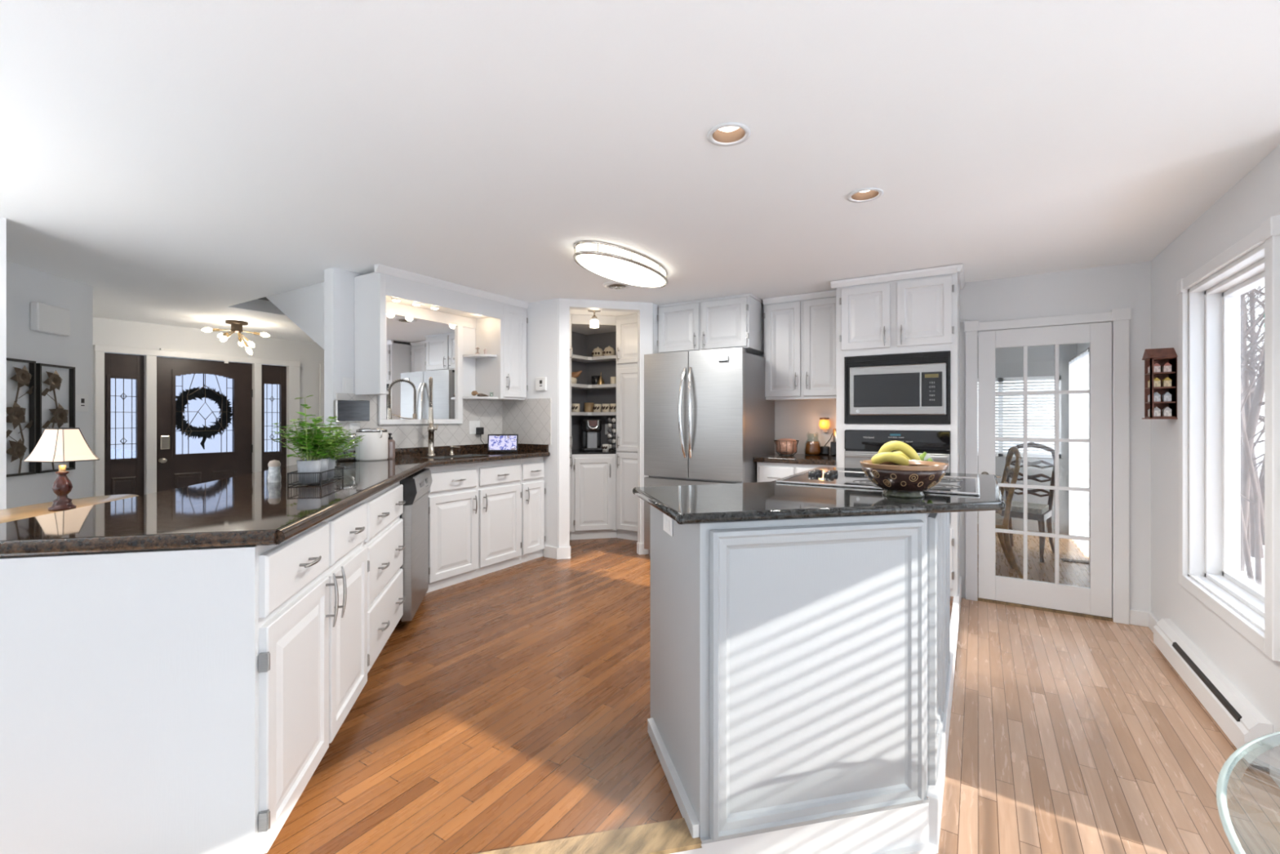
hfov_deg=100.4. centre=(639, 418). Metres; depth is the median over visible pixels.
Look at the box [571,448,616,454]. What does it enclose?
countertop
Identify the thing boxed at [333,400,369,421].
tablet
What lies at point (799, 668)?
kitchen island
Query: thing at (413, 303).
puck light
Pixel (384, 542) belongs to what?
base cabinet
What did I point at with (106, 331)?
wall
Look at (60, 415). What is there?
wall art
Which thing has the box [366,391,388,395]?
shelf
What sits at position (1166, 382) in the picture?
house
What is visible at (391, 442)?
soap bottle
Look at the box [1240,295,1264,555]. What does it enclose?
bare tree
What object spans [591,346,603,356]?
jar
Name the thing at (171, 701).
base cabinet
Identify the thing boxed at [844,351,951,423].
microwave
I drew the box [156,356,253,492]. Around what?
door
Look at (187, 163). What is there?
ceiling
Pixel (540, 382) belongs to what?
thermostat
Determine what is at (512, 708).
floor
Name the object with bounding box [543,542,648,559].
baseboard
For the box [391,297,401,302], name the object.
puck light
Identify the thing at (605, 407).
mug
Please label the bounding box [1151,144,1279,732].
wall
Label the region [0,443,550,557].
countertop
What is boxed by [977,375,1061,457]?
window blinds
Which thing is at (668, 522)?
outlet
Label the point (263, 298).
wall
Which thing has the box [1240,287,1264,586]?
bare tree
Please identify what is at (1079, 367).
window
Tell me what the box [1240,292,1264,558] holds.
bare tree
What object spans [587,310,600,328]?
ceiling light
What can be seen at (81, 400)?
thermostat
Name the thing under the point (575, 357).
shelf
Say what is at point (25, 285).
wall
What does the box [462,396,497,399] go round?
shelf
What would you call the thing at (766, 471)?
base cabinet
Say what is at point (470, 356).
shelf
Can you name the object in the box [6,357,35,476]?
wall art
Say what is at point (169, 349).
sensor
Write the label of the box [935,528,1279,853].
floor
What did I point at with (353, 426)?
outlet
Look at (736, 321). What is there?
upper cabinet
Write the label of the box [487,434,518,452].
smart display
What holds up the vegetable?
in the fruit bowl
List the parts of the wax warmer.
lid, glass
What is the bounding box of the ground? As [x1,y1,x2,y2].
[977,441,1264,587]
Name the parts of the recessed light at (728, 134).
bulb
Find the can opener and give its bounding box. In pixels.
[819,428,835,455]
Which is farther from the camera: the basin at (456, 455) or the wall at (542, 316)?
the wall at (542, 316)
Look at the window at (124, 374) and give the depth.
5.75 m
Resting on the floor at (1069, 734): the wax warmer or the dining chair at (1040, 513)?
the dining chair at (1040, 513)
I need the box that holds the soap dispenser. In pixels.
[448,445,459,454]
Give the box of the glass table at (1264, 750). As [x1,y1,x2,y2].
[1215,730,1279,853]
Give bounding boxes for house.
[1153,362,1160,372]
[1153,377,1160,386]
[1153,391,1160,401]
[1153,406,1160,416]
[1161,362,1172,372]
[1161,377,1171,386]
[1162,391,1171,401]
[1162,406,1171,416]
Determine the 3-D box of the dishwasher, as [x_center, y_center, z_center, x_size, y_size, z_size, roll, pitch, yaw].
[-1.673,0.757,3.315,0.642,0.835,0.589,0,0,-13]
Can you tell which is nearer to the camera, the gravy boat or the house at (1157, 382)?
the house at (1157, 382)
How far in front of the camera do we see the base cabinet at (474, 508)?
4.08 m
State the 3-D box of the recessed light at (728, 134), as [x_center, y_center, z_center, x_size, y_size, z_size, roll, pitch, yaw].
[0.329,-1.097,1.977,0.160,0.097,0.160,0,0,32]
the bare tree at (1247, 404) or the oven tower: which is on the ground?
the bare tree at (1247, 404)
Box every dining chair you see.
[977,445,1022,578]
[1001,441,1054,562]
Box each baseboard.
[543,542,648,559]
[1128,608,1279,786]
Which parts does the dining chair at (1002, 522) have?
seat frame, post, leg, post, leg, crest rail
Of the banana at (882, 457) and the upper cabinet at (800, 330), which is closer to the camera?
the banana at (882, 457)
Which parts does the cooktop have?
knob, knob, knob, knob, burner, burner, burner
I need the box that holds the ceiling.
[0,0,1279,342]
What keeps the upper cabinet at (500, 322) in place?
attached to the wall at (339, 284)
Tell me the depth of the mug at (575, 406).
5.73 m
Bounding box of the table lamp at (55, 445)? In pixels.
[22,427,100,511]
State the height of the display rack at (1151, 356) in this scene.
0.423 m
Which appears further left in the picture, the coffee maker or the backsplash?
the backsplash
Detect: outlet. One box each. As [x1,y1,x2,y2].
[349,422,359,438]
[469,421,479,434]
[604,423,613,434]
[663,513,672,536]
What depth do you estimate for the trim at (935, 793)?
1.92 m
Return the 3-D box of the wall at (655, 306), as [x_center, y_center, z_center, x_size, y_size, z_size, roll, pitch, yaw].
[0.278,0.087,5.181,0.045,2.285,0.650,0,0,32]
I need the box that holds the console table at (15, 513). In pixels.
[0,493,137,523]
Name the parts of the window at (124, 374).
raised panel, glass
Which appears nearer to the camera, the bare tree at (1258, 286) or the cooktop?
the cooktop
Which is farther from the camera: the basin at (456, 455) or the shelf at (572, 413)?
the shelf at (572, 413)
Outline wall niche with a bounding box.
[571,331,616,449]
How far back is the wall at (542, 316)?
4.74 m
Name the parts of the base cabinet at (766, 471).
drawer, drawer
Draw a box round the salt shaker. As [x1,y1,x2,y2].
[266,459,281,482]
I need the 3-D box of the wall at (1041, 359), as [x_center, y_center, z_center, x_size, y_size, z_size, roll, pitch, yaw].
[3.305,0.170,5.760,2.820,2.450,3.330,0,0,32]
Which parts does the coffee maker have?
silver handle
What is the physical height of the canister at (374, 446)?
0.226 m
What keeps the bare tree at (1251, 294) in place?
on the ground
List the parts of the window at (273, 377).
glass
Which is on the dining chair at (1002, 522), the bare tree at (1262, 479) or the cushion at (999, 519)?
the cushion at (999, 519)
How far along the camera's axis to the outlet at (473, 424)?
4.74 m
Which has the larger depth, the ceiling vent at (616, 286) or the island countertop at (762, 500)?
the ceiling vent at (616, 286)
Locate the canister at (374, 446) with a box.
[355,427,387,461]
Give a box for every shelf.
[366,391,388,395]
[462,354,497,358]
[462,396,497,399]
[571,354,616,362]
[571,383,616,389]
[571,412,616,415]
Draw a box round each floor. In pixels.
[262,537,953,853]
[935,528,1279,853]
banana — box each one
[871,452,909,465]
[878,440,920,460]
[893,450,911,460]
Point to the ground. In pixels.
(1259, 451)
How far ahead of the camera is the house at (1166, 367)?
3.14 m
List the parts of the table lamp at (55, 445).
lamp shade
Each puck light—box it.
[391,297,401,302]
[411,301,421,306]
[430,305,439,309]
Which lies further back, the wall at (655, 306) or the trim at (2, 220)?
the wall at (655, 306)
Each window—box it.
[104,352,144,495]
[262,364,286,471]
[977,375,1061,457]
[1069,351,1089,558]
[1176,215,1279,661]
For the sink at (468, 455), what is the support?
in the countertop at (248, 509)
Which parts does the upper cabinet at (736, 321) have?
door, handle, rail, door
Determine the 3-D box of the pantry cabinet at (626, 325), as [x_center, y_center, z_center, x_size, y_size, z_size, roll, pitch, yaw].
[0.072,0.088,5.449,0.580,2.283,0.394,0,0,32]
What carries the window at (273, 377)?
in the wall at (106, 331)
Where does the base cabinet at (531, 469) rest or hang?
on the floor at (512, 708)
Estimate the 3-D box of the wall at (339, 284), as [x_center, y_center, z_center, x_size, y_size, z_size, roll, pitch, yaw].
[-1.428,0.087,4.959,0.120,2.285,2.850,0,0,32]
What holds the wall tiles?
attached to the wall at (339, 284)
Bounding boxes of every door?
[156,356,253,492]
[977,321,1111,617]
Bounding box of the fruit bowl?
[859,459,949,497]
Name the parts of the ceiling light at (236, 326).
bulb, bulb, arm, bulb, arm, bulb, arm, arm, bulb, bulb, arm, bulb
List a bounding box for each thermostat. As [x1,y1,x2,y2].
[75,394,88,411]
[535,377,546,391]
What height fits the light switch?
0.118 m
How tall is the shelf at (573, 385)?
0.035 m
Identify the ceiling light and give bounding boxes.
[201,320,270,355]
[573,240,668,288]
[587,310,600,328]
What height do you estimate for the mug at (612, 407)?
0.090 m
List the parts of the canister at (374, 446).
lid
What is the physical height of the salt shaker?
0.103 m
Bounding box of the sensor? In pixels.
[159,348,178,351]
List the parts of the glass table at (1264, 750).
glass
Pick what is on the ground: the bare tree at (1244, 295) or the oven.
the bare tree at (1244, 295)
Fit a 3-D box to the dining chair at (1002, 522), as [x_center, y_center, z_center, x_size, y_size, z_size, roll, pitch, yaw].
[3.147,0.825,4.904,0.578,1.155,0.517,0,0,25]
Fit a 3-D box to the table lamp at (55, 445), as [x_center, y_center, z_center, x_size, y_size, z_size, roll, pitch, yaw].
[-2.728,0.237,2.520,0.248,0.386,0.180,0,0,12]
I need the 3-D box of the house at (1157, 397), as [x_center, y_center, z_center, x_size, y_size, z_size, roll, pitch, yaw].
[3.072,-0.129,3.177,0.036,0.056,0.044,0,0,32]
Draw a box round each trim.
[0,217,6,510]
[93,344,300,496]
[319,363,324,432]
[474,817,702,853]
[557,297,653,547]
[872,576,961,853]
[964,307,1131,624]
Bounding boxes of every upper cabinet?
[354,263,529,400]
[657,293,764,355]
[762,289,835,400]
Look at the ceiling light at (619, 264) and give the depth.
3.41 m
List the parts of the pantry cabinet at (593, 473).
door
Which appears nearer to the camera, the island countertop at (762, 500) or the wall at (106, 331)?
the island countertop at (762, 500)
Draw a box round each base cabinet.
[0,500,369,853]
[363,481,405,672]
[424,458,521,592]
[520,457,545,563]
[757,462,835,482]
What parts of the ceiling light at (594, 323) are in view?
lamp shade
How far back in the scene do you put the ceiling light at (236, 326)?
5.78 m
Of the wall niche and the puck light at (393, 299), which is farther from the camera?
the wall niche
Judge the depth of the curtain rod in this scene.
5.71 m
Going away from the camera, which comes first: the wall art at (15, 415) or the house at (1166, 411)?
the house at (1166, 411)
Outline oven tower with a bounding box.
[830,263,964,596]
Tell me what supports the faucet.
on the countertop at (248, 509)
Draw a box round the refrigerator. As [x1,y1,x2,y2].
[644,346,774,555]
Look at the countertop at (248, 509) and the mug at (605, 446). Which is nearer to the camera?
the countertop at (248, 509)
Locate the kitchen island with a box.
[647,504,950,844]
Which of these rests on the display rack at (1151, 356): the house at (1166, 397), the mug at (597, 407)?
the house at (1166, 397)
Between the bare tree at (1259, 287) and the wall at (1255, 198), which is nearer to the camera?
the wall at (1255, 198)
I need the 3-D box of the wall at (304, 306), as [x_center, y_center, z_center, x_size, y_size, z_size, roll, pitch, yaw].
[-2.455,-0.853,4.674,1.290,1.005,0.926,0,0,32]
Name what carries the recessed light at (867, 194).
in the ceiling
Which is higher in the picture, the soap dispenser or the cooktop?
the soap dispenser
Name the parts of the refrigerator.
door, handle, freezer drawer, handle, door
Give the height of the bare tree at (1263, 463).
12.598 m
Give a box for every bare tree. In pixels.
[1240,284,1264,426]
[1240,285,1264,581]
[1240,286,1264,382]
[1240,286,1264,573]
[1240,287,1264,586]
[1240,288,1264,391]
[1240,288,1264,571]
[1240,290,1264,545]
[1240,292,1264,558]
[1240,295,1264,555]
[1240,297,1264,373]
[1244,287,1264,353]
[1247,311,1264,481]
[1248,336,1264,514]
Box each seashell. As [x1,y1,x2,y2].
[471,391,478,395]
[476,393,488,396]
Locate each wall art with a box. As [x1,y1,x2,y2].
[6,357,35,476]
[35,363,75,473]
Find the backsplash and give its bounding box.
[336,443,548,460]
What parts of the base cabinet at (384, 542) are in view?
drawer, handle, handle, handle, drawer, drawer, handle, handle, handle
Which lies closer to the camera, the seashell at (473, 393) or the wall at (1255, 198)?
the wall at (1255, 198)
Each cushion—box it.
[977,511,1003,524]
[1002,501,1048,514]
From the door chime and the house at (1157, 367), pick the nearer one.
the house at (1157, 367)
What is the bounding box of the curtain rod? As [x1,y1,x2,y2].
[1068,347,1089,361]
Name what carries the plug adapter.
attached to the outlet at (473, 424)
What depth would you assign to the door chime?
3.82 m
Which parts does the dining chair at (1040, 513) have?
post, leg, seat frame, crest rail, leg, leg, post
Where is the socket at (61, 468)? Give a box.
[58,465,66,471]
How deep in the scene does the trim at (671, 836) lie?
1.53 m
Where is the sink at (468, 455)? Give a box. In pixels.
[420,453,490,458]
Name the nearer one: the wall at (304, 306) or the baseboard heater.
the baseboard heater
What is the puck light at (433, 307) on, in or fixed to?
attached to the upper cabinet at (500, 322)
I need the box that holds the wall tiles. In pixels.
[336,392,551,450]
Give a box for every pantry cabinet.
[569,314,573,533]
[569,314,617,539]
[616,313,637,540]
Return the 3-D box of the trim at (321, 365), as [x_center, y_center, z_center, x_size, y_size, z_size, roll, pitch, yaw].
[-4.362,0.230,7.545,0.045,2.000,0.320,0,0,32]
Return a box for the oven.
[844,429,951,521]
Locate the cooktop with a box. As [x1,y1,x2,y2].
[775,469,979,495]
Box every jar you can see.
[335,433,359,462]
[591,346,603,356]
[602,346,614,355]
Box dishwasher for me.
[400,468,432,621]
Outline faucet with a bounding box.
[426,377,438,455]
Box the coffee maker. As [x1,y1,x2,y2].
[580,418,602,450]
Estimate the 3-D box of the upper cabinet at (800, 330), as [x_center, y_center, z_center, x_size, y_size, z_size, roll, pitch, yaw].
[1.437,-0.609,4.626,0.677,0.887,0.336,0,0,32]
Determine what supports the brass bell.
on the pantry cabinet at (593, 473)
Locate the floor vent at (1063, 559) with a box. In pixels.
[1061,558,1089,564]
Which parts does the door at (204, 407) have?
knob, raised panel, glass, raised panel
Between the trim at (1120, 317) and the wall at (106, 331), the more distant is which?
the wall at (106, 331)
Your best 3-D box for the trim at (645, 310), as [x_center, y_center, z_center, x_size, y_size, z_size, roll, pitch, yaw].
[-0.314,0.087,4.822,0.860,2.285,0.100,0,0,-13]
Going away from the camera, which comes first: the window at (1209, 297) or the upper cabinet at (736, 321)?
the window at (1209, 297)
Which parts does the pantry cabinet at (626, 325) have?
door, door, door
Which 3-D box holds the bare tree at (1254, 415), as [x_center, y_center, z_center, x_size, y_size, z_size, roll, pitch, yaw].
[8.601,-2.629,6.545,5.621,9.535,4.916,0,0,15]
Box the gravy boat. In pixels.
[571,370,582,383]
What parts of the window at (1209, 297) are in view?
frame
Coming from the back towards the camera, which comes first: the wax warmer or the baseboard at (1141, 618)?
the wax warmer
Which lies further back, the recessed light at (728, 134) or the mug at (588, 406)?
the mug at (588, 406)
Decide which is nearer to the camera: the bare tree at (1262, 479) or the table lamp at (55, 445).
the table lamp at (55, 445)
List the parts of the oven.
control panel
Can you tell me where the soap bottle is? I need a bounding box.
[387,433,395,458]
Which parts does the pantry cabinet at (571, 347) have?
door, door, door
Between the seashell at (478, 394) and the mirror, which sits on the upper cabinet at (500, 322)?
the seashell at (478, 394)
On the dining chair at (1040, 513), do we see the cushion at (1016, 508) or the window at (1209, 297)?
the cushion at (1016, 508)
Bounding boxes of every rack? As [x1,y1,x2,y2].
[607,417,616,450]
[1142,347,1177,418]
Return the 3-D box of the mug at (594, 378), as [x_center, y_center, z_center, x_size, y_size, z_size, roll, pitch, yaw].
[-0.499,-0.420,5.904,0.130,0.100,0.101,0,0,32]
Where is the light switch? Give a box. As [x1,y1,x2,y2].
[342,377,352,393]
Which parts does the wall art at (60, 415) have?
stem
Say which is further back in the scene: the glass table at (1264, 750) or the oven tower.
the oven tower
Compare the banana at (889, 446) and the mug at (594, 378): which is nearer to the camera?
the banana at (889, 446)
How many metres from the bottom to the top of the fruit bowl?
0.116 m
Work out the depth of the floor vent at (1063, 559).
5.20 m
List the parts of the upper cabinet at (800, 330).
door, handle, crown moulding, handle, door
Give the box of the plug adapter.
[475,426,487,444]
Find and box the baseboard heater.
[1153,617,1273,768]
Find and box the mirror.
[377,312,462,424]
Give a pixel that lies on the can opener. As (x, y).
(825, 450)
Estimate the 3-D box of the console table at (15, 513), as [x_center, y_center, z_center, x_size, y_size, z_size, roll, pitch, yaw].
[-2.826,0.830,2.583,0.400,0.800,0.940,0,0,-13]
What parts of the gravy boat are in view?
dish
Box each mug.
[571,403,579,412]
[584,402,594,412]
[591,375,599,384]
[592,404,601,412]
[601,404,609,412]
[601,444,608,450]
[608,403,616,412]
[610,376,616,383]
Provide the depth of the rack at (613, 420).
5.72 m
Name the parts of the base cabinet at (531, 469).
handle, drawer, door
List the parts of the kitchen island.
shoe moulding, panel, panel, panel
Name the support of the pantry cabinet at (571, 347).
on the floor at (512, 708)
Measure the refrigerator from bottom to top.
1.790 m
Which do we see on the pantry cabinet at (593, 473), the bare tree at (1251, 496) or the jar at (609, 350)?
the jar at (609, 350)
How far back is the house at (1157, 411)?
3.16 m
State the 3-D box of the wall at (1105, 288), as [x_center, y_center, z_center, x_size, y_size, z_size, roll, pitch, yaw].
[1.445,0.170,4.897,5.040,2.450,0.120,0,0,32]
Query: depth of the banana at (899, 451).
2.14 m
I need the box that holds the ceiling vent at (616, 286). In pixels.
[603,281,631,289]
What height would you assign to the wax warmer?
0.130 m
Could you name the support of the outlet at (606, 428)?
attached to the wall niche
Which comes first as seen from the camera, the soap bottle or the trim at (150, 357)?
the soap bottle
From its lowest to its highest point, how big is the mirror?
0.845 m
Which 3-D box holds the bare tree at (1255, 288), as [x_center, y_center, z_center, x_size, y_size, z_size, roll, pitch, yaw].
[20.077,-5.508,17.394,7.338,15.300,7.484,0,0,-31]
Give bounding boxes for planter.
[271,395,365,485]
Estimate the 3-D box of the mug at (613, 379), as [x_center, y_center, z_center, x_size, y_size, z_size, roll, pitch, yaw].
[-0.294,-0.410,5.775,0.093,0.080,0.073,0,0,32]
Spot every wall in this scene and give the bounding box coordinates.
[6,260,93,508]
[93,316,324,496]
[258,297,270,301]
[266,281,324,349]
[324,267,475,448]
[525,297,559,555]
[653,303,657,353]
[756,261,1151,617]
[977,337,1089,533]
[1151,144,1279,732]
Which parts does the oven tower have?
door, handle, crown moulding, handle, door, door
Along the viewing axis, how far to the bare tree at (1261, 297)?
11.33 m
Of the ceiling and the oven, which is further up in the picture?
the ceiling
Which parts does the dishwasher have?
control panel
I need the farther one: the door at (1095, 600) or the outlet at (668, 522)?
the door at (1095, 600)
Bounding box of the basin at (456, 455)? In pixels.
[430,454,483,458]
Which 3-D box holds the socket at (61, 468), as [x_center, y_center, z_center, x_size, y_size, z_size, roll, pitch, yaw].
[-2.728,0.235,2.520,0.024,0.030,0.023,0,0,12]
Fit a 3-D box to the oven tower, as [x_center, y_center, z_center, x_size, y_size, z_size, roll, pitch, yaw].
[1.983,0.090,4.103,0.869,2.280,0.636,0,0,32]
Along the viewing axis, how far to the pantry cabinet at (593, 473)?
5.45 m
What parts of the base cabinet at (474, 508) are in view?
drawer, door, handle, handle, handle, drawer, door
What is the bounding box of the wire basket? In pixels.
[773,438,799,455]
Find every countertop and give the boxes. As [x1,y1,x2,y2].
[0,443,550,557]
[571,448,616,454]
[632,466,1005,524]
[753,453,835,465]
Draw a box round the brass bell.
[596,372,604,384]
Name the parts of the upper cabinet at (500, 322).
crown moulding, handle, door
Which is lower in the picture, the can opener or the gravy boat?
the can opener
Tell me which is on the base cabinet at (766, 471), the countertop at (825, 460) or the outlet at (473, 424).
the countertop at (825, 460)
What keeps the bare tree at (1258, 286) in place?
on the ground
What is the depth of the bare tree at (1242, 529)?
6.99 m
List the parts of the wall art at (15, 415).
stem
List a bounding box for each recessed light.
[706,122,751,146]
[846,187,883,202]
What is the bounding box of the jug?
[804,431,822,455]
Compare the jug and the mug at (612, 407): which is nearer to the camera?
the jug
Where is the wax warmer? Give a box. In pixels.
[818,417,830,432]
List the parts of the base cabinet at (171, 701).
panel, drawer, door, handle, handle, handle, door, drawer, handle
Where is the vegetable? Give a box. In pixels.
[919,451,933,461]
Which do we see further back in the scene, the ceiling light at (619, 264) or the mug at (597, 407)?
the mug at (597, 407)
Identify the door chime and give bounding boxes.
[30,302,70,336]
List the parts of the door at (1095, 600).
handle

